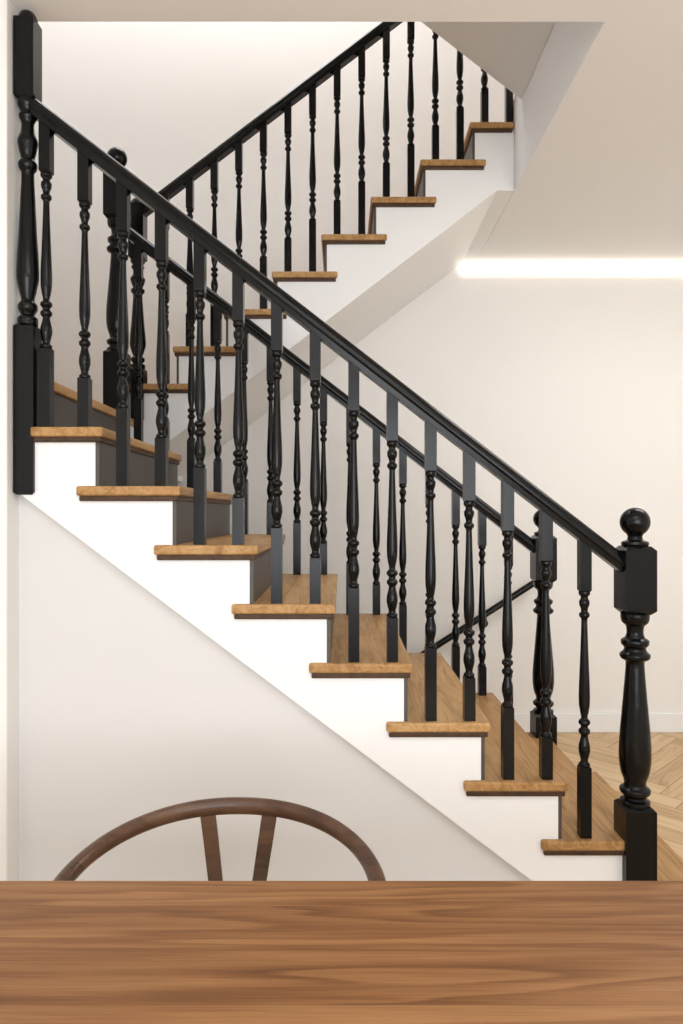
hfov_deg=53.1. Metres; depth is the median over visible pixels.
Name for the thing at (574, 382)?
wall
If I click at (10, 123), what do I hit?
wall
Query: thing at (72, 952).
dining table
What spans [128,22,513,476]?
staircase
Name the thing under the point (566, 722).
baseboard
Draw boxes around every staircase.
[13,9,682,880]
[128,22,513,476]
[422,22,554,98]
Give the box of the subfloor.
[558,732,682,857]
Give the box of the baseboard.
[514,713,682,731]
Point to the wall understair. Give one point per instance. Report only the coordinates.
(128, 710)
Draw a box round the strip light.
[460,264,682,273]
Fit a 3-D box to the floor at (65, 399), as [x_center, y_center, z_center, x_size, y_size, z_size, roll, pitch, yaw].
[-1.550,-0.328,3.354,1.095,0.260,2.185,0,0,0]
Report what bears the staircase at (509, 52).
attached to the wall
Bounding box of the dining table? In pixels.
[0,881,682,1023]
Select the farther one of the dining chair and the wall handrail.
the wall handrail
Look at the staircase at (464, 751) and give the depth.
2.18 m
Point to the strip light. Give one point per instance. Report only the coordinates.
(464, 268)
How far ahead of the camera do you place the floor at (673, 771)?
3.81 m
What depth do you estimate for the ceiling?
2.83 m
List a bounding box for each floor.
[54,382,182,481]
[557,732,682,859]
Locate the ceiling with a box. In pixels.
[11,0,682,262]
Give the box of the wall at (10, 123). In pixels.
[0,0,20,880]
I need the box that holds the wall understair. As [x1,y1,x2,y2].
[19,495,530,880]
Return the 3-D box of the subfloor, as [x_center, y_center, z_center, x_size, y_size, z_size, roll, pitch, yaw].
[0.550,1.491,0.725,5.300,0.118,7.450,0,0,0]
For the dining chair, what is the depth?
1.56 m
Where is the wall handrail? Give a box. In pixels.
[420,580,533,652]
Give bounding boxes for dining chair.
[53,797,385,880]
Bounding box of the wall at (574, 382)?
[34,22,682,712]

